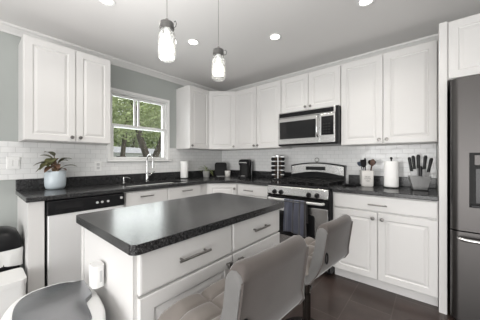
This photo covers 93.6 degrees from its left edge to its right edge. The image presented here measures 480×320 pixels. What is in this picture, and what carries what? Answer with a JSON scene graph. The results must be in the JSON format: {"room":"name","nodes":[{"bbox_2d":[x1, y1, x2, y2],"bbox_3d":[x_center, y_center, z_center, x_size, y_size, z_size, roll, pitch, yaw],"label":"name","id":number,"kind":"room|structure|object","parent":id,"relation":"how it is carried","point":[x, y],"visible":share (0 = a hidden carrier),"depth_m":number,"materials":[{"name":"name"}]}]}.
{"room":"kitchen","nodes":[
{"label":"kitchen","id":0,"kind":"room"},
{"bbox_2d":[0,31,201,228],"bbox_3d":[-2.652,-0.014,1.587,0.150,2.440,7.300,0,0,40],"label":"wall","id":1,"kind":"structure","parent":0,"point":[121,78],"depth_m":2.11,"materials":[{"name":"grey paint"}]},
{"bbox_2d":[6,157,19,168],"bbox_3d":[-2.107,0.034,2.095,0.010,0.116,0.092,0,0,40],"label":"light switch","id":2,"kind":"object","parent":1,"relation":"attached to","point":[11,162],"visible":1,"depth_m":2.09,"materials":[{"name":"white plastic"}]},
{"bbox_2d":[18,34,110,144],"bbox_3d":[-1.734,-0.620,2.274,0.366,0.908,0.688,0,0,40],"label":"upper cabinet","id":3,"kind":"object","parent":1,"relation":"attached to","point":[64,93],"visible":1,"depth_m":2.12,"materials":[{"name":"white paint"}]},
{"bbox_2d":[95,161,101,170],"bbox_3d":[-1.656,0.081,2.630,0.008,0.116,0.072,0,0,40],"label":"wall outlet","id":4,"kind":"object","parent":1,"relation":"attached to","point":[98,164],"visible":1,"depth_m":2.63,"materials":[{"name":"white plastic"}]},
{"bbox_2d":[0,20,217,90],"bbox_3d":[-2.573,-1.197,1.518,0.060,0.075,6.998,0,0,40],"label":"trim","id":5,"kind":"structure","parent":1,"relation":"attached to","point":[5,27],"depth_m":2.63,"materials":[{"name":"paint"}]},
{"bbox_2d":[0,141,221,179],"bbox_3d":[-1.691,0.012,2.602,0.008,0.356,4.192,0,0,40],"label":"backsplash","id":6,"kind":"structure","parent":1,"relation":"attached to","point":[83,156],"depth_m":2.52,"materials":[{"name":"white tile"}]},
{"bbox_2d":[106,87,171,161],"bbox_3d":[-1.365,-0.422,3.074,0.193,0.902,0.875,0,0,40],"label":"window","id":7,"kind":"structure","parent":1,"relation":"in","point":[165,105],"depth_m":3.06,"materials":[{"name":"white paint"}]},
{"bbox_2d":[176,85,208,149],"bbox_3d":[-0.715,-0.615,3.479,0.366,0.918,0.380,0,0,40],"label":"upper cabinet","id":8,"kind":"object","parent":1,"relation":"attached to","point":[192,103],"visible":1,"depth_m":3.36,"materials":[{"name":"white paint"}]},
{"bbox_2d":[0,0,479,90],"bbox_3d":[-0.609,-1.284,-0.140,5.500,0.100,7.300,0,0,40],"label":"ceiling","id":9,"kind":"structure","parent":0,"point":[313,33],"depth_m":2.11,"materials":[{"name":"white paint"}]},
{"bbox_2d":[98,0,115,5],"bbox_3d":[-1.037,-1.230,1.746,0.128,0.006,0.128,0,0,40],"label":"recessed light","id":10,"kind":"object","parent":9,"relation":"in","point":[105,2],"visible":1,"depth_m":1.77,"materials":[{"name":"white"}]},
{"bbox_2d":[158,18,176,62],"bbox_3d":[-0.397,-0.888,1.226,0.120,0.693,0.120,0,0,12],"label":"pendant lamp","id":11,"kind":"object","parent":9,"relation":"hanging from","point":[166,48],"visible":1,"depth_m":1.21,"materials":[{"name":"glass"}]},
{"bbox_2d":[164,27,169,35],"bbox_3d":[-0.397,-0.703,1.226,0.030,0.056,0.030,0,0,12],"label":"socket","id":12,"kind":"object","parent":11,"relation":"attached to","point":[166,29],"depth_m":1.21,"materials":[{"name":"white plastic"}]},
{"bbox_2d":[187,39,198,45],"bbox_3d":[-0.493,-1.230,2.371,0.128,0.006,0.128,0,0,40],"label":"recessed light","id":13,"kind":"object","parent":9,"relation":"in","point":[194,42],"visible":1,"depth_m":2.37,"materials":[{"name":"white"}]},
{"bbox_2d":[212,0,226,81],"bbox_3d":[-0.146,-0.885,1.524,0.120,0.693,0.120,0,0,-11],"label":"pendant lamp","id":14,"kind":"object","parent":9,"relation":"hanging from","point":[218,71],"visible":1,"depth_m":1.51,"materials":[{"name":"white"}]},
{"bbox_2d":[212,54,224,81],"bbox_3d":[-0.146,-0.622,1.524,0.092,0.168,0.092,0,0,-11],"label":"jar","id":15,"kind":"object","parent":14,"relation":"on","point":[218,71],"depth_m":1.51,"materials":[{"name":"clear glass"}]},
{"bbox_2d":[269,33,280,39],"bbox_3d":[0.352,-1.230,2.268,0.128,0.006,0.128,0,0,40],"label":"recessed light","id":16,"kind":"object","parent":9,"relation":"in","point":[275,36],"visible":1,"depth_m":2.26,"materials":[{"name":"white paint"}]},
{"bbox_2d":[357,0,374,6],"bbox_3d":[0.982,-1.230,1.758,0.128,0.006,0.128,0,0,40],"label":"recessed light","id":17,"kind":"object","parent":9,"relation":"in","point":[361,3],"visible":1,"depth_m":1.77,"materials":[{"name":"white"}]},
{"bbox_2d":[281,271,456,319],"bbox_3d":[-0.609,1.246,-0.140,5.500,0.080,7.300,0,0,40],"label":"floor","id":18,"kind":"structure","parent":0,"point":[333,296],"depth_m":1.86,"materials":[{"name":"brown wood"}]},
{"bbox_2d":[0,226,22,271],"bbox_3d":[-1.938,0.872,1.758,0.340,0.668,0.340,0,0,40],"label":"bin","id":19,"kind":"object","parent":18,"relation":"on","point":[11,247],"visible":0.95,"depth_m":1.73,"materials":[{"name":"black plastic"}]},
{"bbox_2d":[0,268,26,319],"bbox_3d":[-1.684,1.020,1.554,0.270,0.372,0.290,0,0,40],"label":"pedal bin","id":20,"kind":"object","parent":18,"relation":"on","point":[13,281],"visible":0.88,"depth_m":1.54,"materials":[{"name":"white plastic"}]},
{"bbox_2d":[17,196,43,293],"bbox_3d":[-1.827,0.768,1.959,0.627,0.876,0.098,0,0,40],"label":"end panel","id":21,"kind":"object","parent":18,"relation":"on","point":[30,216],"visible":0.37,"depth_m":1.76,"materials":[{"name":"white paint"}]},
{"bbox_2d":[1,280,105,319],"bbox_3d":[-0.697,0.878,0.845,0.304,0.656,0.516,0,0,-45],"label":"can","id":22,"kind":"object","parent":18,"relation":"on","point":[71,300],"visible":1,"depth_m":0.86,"materials":[{"name":"white plastic"}]},
{"bbox_2d":[44,193,124,286],"bbox_3d":[-1.577,0.770,2.215,0.642,0.872,0.600,0,0,40],"label":"dishwasher","id":23,"kind":"object","parent":18,"relation":"on","point":[62,234],"visible":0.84,"depth_m":1.89,"materials":[{"name":"white metal"}]},
{"bbox_2d":[123,183,206,206],"bbox_3d":[-1.025,0.767,2.874,0.650,0.875,1.104,0,0,40],"label":"base cabinet","id":24,"kind":"object","parent":18,"relation":"on","point":[133,198],"visible":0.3,"depth_m":2.58,"materials":[{"name":"white paint"}]},
{"bbox_2d":[76,193,283,319],"bbox_3d":[-0.274,0.749,1.370,0.671,0.914,1.051,0,0,40],"label":"kitchen island","id":25,"kind":"object","parent":18,"relation":"on","point":[154,256],"visible":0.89,"depth_m":1.02,"materials":[{"name":"white paint"}]},
{"bbox_2d":[89,260,103,288],"bbox_3d":[-0.616,0.495,0.969,0.068,0.092,0.045,0,0,40],"label":"air freshener","id":26,"kind":"object","parent":25,"relation":"attached to","point":[96,268],"visible":1,"depth_m":0.95,"materials":[{"name":"white plastic"}]},
{"bbox_2d":[76,193,283,255],"bbox_3d":[-0.276,0.310,1.371,0.666,0.038,1.051,0,0,40],"label":"island countertop","id":27,"kind":"structure","parent":25,"relation":"on","point":[136,230],"depth_m":1.11,"materials":[{"name":"black stone"}]},
{"bbox_2d":[207,183,237,194],"bbox_3d":[-0.279,0.768,3.565,0.920,0.876,0.912,0,0,40],"label":"base cabinet","id":28,"kind":"object","parent":18,"relation":"on","point":[228,188],"visible":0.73,"depth_m":3.12,"materials":[{"name":"white paint"}]},
{"bbox_2d":[16,170,291,202],"bbox_3d":[-0.674,0.260,2.693,1.440,0.140,2.735,0,0,40],"label":"countertop","id":29,"kind":"structure","parent":28,"relation":"on","point":[28,190],"depth_m":2.59,"materials":[{"name":"black stone"}]},
{"bbox_2d":[33,151,74,188],"bbox_3d":[-1.826,0.106,2.225,0.188,0.370,0.329,0,0,40],"label":"potted plant","id":30,"kind":"object","parent":29,"relation":"on","point":[54,179],"visible":1,"depth_m":2.17,"materials":[{"name":"green plant"}]},
{"bbox_2d":[145,154,154,180],"bbox_3d":[-1.195,0.110,2.978,0.123,0.363,0.188,0,0,-17],"label":"faucet","id":31,"kind":"object","parent":29,"relation":"on","point":[147,174],"visible":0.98,"depth_m":3.00,"materials":[{"name":"silver metal"}]},
{"bbox_2d":[127,182,172,186],"bbox_3d":[-1.084,0.426,2.815,0.414,0.191,0.784,0,0,40],"label":"sink","id":32,"kind":"object","parent":29,"relation":"in","point":[169,182],"visible":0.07,"depth_m":2.98,"materials":[{"name":"silver metal"}]},
{"bbox_2d":[180,161,187,178],"bbox_3d":[-0.848,0.160,3.427,0.124,0.262,0.124,0,0,40],"label":"paper towel roll","id":33,"kind":"object","parent":29,"relation":"on","point":[183,164],"visible":0.99,"depth_m":3.38,"materials":[{"name":"white paper"}]},
{"bbox_2d":[199,166,213,176],"bbox_3d":[-0.554,0.191,3.710,0.281,0.200,0.124,0,0,-1],"label":"plant","id":34,"kind":"object","parent":29,"relation":"on","point":[205,173],"visible":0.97,"depth_m":3.68,"materials":[{"name":"green plant"}]},
{"bbox_2d":[215,162,226,175],"bbox_3d":[-0.330,0.172,3.886,0.210,0.238,0.100,0,0,-12],"label":"toaster","id":35,"kind":"object","parent":29,"relation":"on","point":[220,167],"visible":0.84,"depth_m":3.88,"materials":[{"name":"black plastic"}]},
{"bbox_2d":[225,171,230,176],"bbox_3d":[-0.209,0.242,3.796,0.100,0.098,0.100,0,0,40],"label":"cup","id":36,"kind":"object","parent":29,"relation":"on","point":[227,173],"visible":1,"depth_m":3.76,"materials":[{"name":"ceramic"}]},
{"bbox_2d":[238,159,252,177],"bbox_3d":[0.089,0.145,3.588,0.200,0.292,0.258,0,0,20],"label":"coffee maker","id":37,"kind":"object","parent":29,"relation":"on","point":[246,165],"visible":0.95,"depth_m":3.54,"materials":[{"name":"black plastic"}]},
{"bbox_2d":[272,155,283,178],"bbox_3d":[0.542,0.118,3.221,0.180,0.347,0.180,0,0,-35],"label":"spice rack","id":38,"kind":"object","parent":29,"relation":"on","point":[277,156],"visible":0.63,"depth_m":3.20,"materials":[{"name":"silver metal"}]},
{"bbox_2d":[157,235,308,319],"bbox_3d":[-0.016,0.748,0.880,0.438,0.916,0.506,0,0,45],"label":"bar stool","id":39,"kind":"object","parent":18,"relation":"on","point":[267,284],"visible":1,"depth_m":0.74,"materials":[{"name":"beige fabric"}]},
{"bbox_2d":[157,278,225,319],"bbox_3d":[-0.023,0.542,0.886,0.271,0.052,0.504,0,0,44],"label":"seat cushion","id":40,"kind":"object","parent":39,"relation":"on","point":[206,305],"depth_m":0.80,"materials":[{"name":"beige fabric"}]},
{"bbox_2d":[238,183,268,198],"bbox_3d":[0.347,0.767,3.194,0.523,0.875,0.650,0,0,40],"label":"base cabinet","id":41,"kind":"object","parent":18,"relation":"on","point":[258,191],"visible":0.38,"depth_m":2.96,"materials":[{"name":"white paint"}]},
{"bbox_2d":[267,162,346,273],"bbox_3d":[0.809,0.624,2.740,0.758,1.164,0.714,0,0,40],"label":"gas range","id":42,"kind":"object","parent":18,"relation":"on","point":[313,183],"visible":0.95,"depth_m":2.58,"materials":[{"name":"silver metal"}]},
{"bbox_2d":[283,198,307,237],"bbox_3d":[0.600,0.632,2.457,0.282,0.381,0.058,0,0,40],"label":"dish towel","id":43,"kind":"object","parent":42,"relation":"hanging from","point":[295,219],"visible":1,"depth_m":2.44,"materials":[{"name":"grey fabric"}]},
{"bbox_2d":[268,181,346,189],"bbox_3d":[0.816,0.299,2.748,0.758,0.022,0.580,0,0,40],"label":"cooktop","id":44,"kind":"object","parent":42,"relation":"in","point":[279,184],"depth_m":2.57,"materials":[{"name":"black metal"}]},
{"bbox_2d":[286,214,352,319],"bbox_3d":[0.461,0.783,1.503,0.506,0.845,0.438,0,0,-44],"label":"bar stool","id":45,"kind":"object","parent":18,"relation":"on","point":[331,244],"visible":0.71,"depth_m":1.32,"materials":[{"name":"beige fabric"}]},
{"bbox_2d":[305,237,315,274],"bbox_3d":[0.455,0.613,1.510,0.504,0.052,0.271,0,0,-44],"label":"seat cushion","id":46,"kind":"object","parent":45,"relation":"on","point":[310,242],"depth_m":1.43,"materials":[{"name":"beige fabric"}]},
{"bbox_2d":[333,192,437,306],"bbox_3d":[1.444,0.767,2.266,0.814,0.875,0.650,0,0,40],"label":"base cabinet","id":47,"kind":"object","parent":18,"relation":"on","point":[393,246],"visible":0.98,"depth_m":1.98,"materials":[{"name":"white paint"}]},
{"bbox_2d":[332,175,438,200],"bbox_3d":[1.450,0.260,2.272,0.817,0.140,0.638,0,0,40],"label":"countertop","id":48,"kind":"structure","parent":47,"relation":"on","point":[404,191],"depth_m":2.18,"materials":[{"name":"black stone"}]},
{"bbox_2d":[343,184,360,185],"bbox_3d":[1.217,0.278,2.449,0.195,0.026,0.095,0,0,6],"label":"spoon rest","id":49,"kind":"object","parent":48,"relation":"on","point":[343,184],"visible":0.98,"depth_m":2.44,"materials":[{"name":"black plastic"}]},
{"bbox_2d":[359,170,373,186],"bbox_3d":[1.373,0.205,2.446,0.122,0.172,0.123,0,0,14],"label":"utensil crock","id":50,"kind":"object","parent":48,"relation":"on","point":[366,177],"visible":0.95,"depth_m":2.39,"materials":[{"name":"white ceramic"}]},
{"bbox_2d":[360,159,365,169],"bbox_3d":[1.325,0.138,2.430,0.064,0.276,0.026,0,0,5],"label":"spatula","id":51,"kind":"object","parent":50,"relation":"in","point":[363,162],"visible":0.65,"depth_m":2.42,"materials":[{"name":"black plastic"}]},
{"bbox_2d":[370,159,374,170],"bbox_3d":[1.420,0.137,2.425,0.063,0.278,0.028,0,0,40],"label":"wooden spoon","id":52,"kind":"object","parent":50,"relation":"in","point":[372,161],"visible":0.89,"depth_m":2.42,"materials":[{"name":"brown wood"}]},
{"bbox_2d":[383,157,398,188],"bbox_3d":[1.550,0.134,2.310,0.140,0.315,0.140,0,0,40],"label":"paper towel roll","id":53,"kind":"object","parent":48,"relation":"on","point":[391,168],"visible":0.98,"depth_m":2.26,"materials":[{"name":"white paper"}]},
{"bbox_2d":[408,176,430,190],"bbox_3d":[1.700,0.224,2.138,0.163,0.134,0.100,0,0,26],"label":"knife block","id":54,"kind":"object","parent":48,"relation":"on","point":[429,179],"visible":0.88,"depth_m":2.12,"materials":[{"name":"clear plastic"}]},
{"bbox_2d":[408,157,415,188],"bbox_3d":[1.645,0.129,2.160,0.062,0.300,0.017,0,0,26],"label":"kitchen knife","id":55,"kind":"object","parent":54,"relation":"in","point":[409,158],"visible":1,"depth_m":2.16,"materials":[{"name":"metal"}]},
{"bbox_2d":[411,156,417,188],"bbox_3d":[1.673,0.122,2.162,0.048,0.315,0.017,0,0,26],"label":"kitchen knife","id":56,"kind":"object","parent":54,"relation":"in","point":[412,157],"visible":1,"depth_m":2.16,"materials":[{"name":"metal"}]},
{"bbox_2d":[416,155,419,188],"bbox_3d":[1.705,0.117,2.155,0.030,0.325,0.017,0,0,26],"label":"kitchen knife","id":57,"kind":"object","parent":54,"relation":"in","point":[417,156],"visible":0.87,"depth_m":2.15,"materials":[{"name":"metal"}]},
{"bbox_2d":[419,166,422,188],"bbox_3d":[1.694,0.172,2.114,0.029,0.215,0.017,0,0,26],"label":"kitchen knife","id":58,"kind":"object","parent":54,"relation":"in","point":[420,167],"visible":1,"depth_m":2.11,"materials":[{"name":"metal"}]},
{"bbox_2d":[421,155,426,188],"bbox_3d":[1.737,0.122,2.128,0.051,0.315,0.017,0,0,26],"label":"kitchen knife","id":59,"kind":"object","parent":54,"relation":"in","point":[424,157],"visible":0.93,"depth_m":2.13,"materials":[{"name":"metal"}]},
{"bbox_2d":[423,158,432,188],"bbox_3d":[1.758,0.134,2.105,0.073,0.290,0.017,0,0,26],"label":"kitchen knife","id":60,"kind":"object","parent":54,"relation":"in","point":[430,159],"visible":1,"depth_m":2.10,"materials":[{"name":"metal"}]},
{"bbox_2d":[437,13,479,314],"bbox_3d":[2.140,0.068,1.687,0.988,2.275,0.661,0,0,40],"label":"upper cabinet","id":61,"kind":"object","parent":18,"relation":"on","point":[458,40],"visible":0.87,"depth_m":1.75,"materials":[{"name":"white paint"}]},
{"bbox_2d":[447,74,479,319],"bbox_3d":[2.097,0.296,1.601,0.905,1.760,0.787,0,0,40],"label":"refrigerator","id":62,"kind":"object","parent":18,"relation":"on","point":[463,96],"visible":0.93,"depth_m":1.60,"materials":[{"name":"grey metal"}]},
{"bbox_2d":[436,144,436,177],"bbox_3d":[1.698,-0.014,2.591,5.200,2.440,0.150,0,0,40],"label":"wall","id":63,"kind":"structure","parent":0,"point":[436,144],"depth_m":2.26,"materials":[{"name":"grey paint"}]},
{"bbox_2d":[205,91,236,150],"bbox_3d":[-0.294,-0.615,3.769,0.632,0.918,0.620,0,0,40],"label":"upper cabinet","id":64,"kind":"object","parent":63,"relation":"attached to","point":[221,103],"visible":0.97,"depth_m":3.54,"materials":[{"name":"white paint"}]},
{"bbox_2d":[235,80,291,149],"bbox_3d":[0.332,-0.615,3.408,0.827,0.918,0.366,0,0,40],"label":"upper cabinet","id":65,"kind":"object","parent":63,"relation":"attached to","point":[257,108],"visible":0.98,"depth_m":3.26,"materials":[{"name":"white paint"}]},
{"bbox_2d":[281,65,340,112],"bbox_3d":[0.939,-0.840,2.895,0.760,0.468,0.366,0,0,40],"label":"upper cabinet","id":66,"kind":"object","parent":63,"relation":"attached to","point":[319,88],"visible":0.87,"depth_m":2.74,"materials":[{"name":"white paint"}]},
{"bbox_2d":[278,105,341,146],"bbox_3d":[0.900,-0.386,2.848,0.756,0.428,0.469,0,0,40],"label":"microwave oven","id":67,"kind":"object","parent":66,"relation":"attached to","point":[315,127],"visible":0.98,"depth_m":2.67,"materials":[{"name":"silver metal"}]},
{"bbox_2d":[222,144,435,183],"bbox_3d":[0.815,0.056,3.234,3.020,0.500,0.008,0,0,40],"label":"backsplash","id":68,"kind":"structure","parent":63,"relation":"attached to","point":[342,155],"depth_m":2.80,"materials":[{"name":"white tile"}]},
{"bbox_2d":[227,34,437,91],"bbox_3d":[1.654,-1.197,2.491,5.140,0.075,0.060,0,0,40],"label":"trim","id":69,"kind":"structure","parent":63,"relation":"attached to","point":[435,36],"depth_m":2.75,"materials":[{"name":"paint"}]},
{"bbox_2d":[341,40,437,146],"bbox_3d":[1.543,-0.615,2.384,0.818,0.918,0.366,0,0,40],"label":"upper cabinet","id":70,"kind":"object","parent":63,"relation":"attached to","point":[389,98],"visible":1,"depth_m":2.23,"materials":[{"name":"white paint"}]},
{"label":"outside","id":71,"kind":"structure","parent":0,"visible":0},
{"bbox_3d":[-23.311,1.606,23.627,59.840,0.200,100.000,0,0,40],"label":"ground","id":72,"kind":"structure","parent":71,"visible":0},
{"bbox_2d":[112,96,160,156],"bbox_3d":[-4.359,-2.397,9.119,4.370,7.836,7.140,0,0,44],"label":"tree","id":73,"kind":"object","parent":72,"relation":"on","point":[139,134],"visible":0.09,"depth_m":9.10,"materials":[{"name":"green plant"}]},
{"bbox_2d":[112,98,160,156],"bbox_3d":[-7.459,-2.912,14.354,4.859,8.864,8.149,0,0,45],"label":"tree","id":74,"kind":"object","parent":72,"relation":"on","point":[123,146],"visible":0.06,"depth_m":14.33,"materials":[{"name":"green plant"}]},
{"bbox_2d":[113,108,160,148],"bbox_3d":[-13.111,-2.894,30.985,7.876,8.834,18.895,0,0,40],"label":"tree","id":75,"kind":"object","parent":72,"relation":"on","point":[133,143],"visible":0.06,"depth_m":28.69,"materials":[{"name":"green plant"}]},
{"bbox_2d":[114,146,160,156],"bbox_3d":[-11.313,0.131,23.792,3.650,2.750,8.600,0,0,20],"label":"house","id":76,"kind":"structure","parent":72,"relation":"on","point":[130,152],"depth_m":22.12,"materials":[{"name":"white"}]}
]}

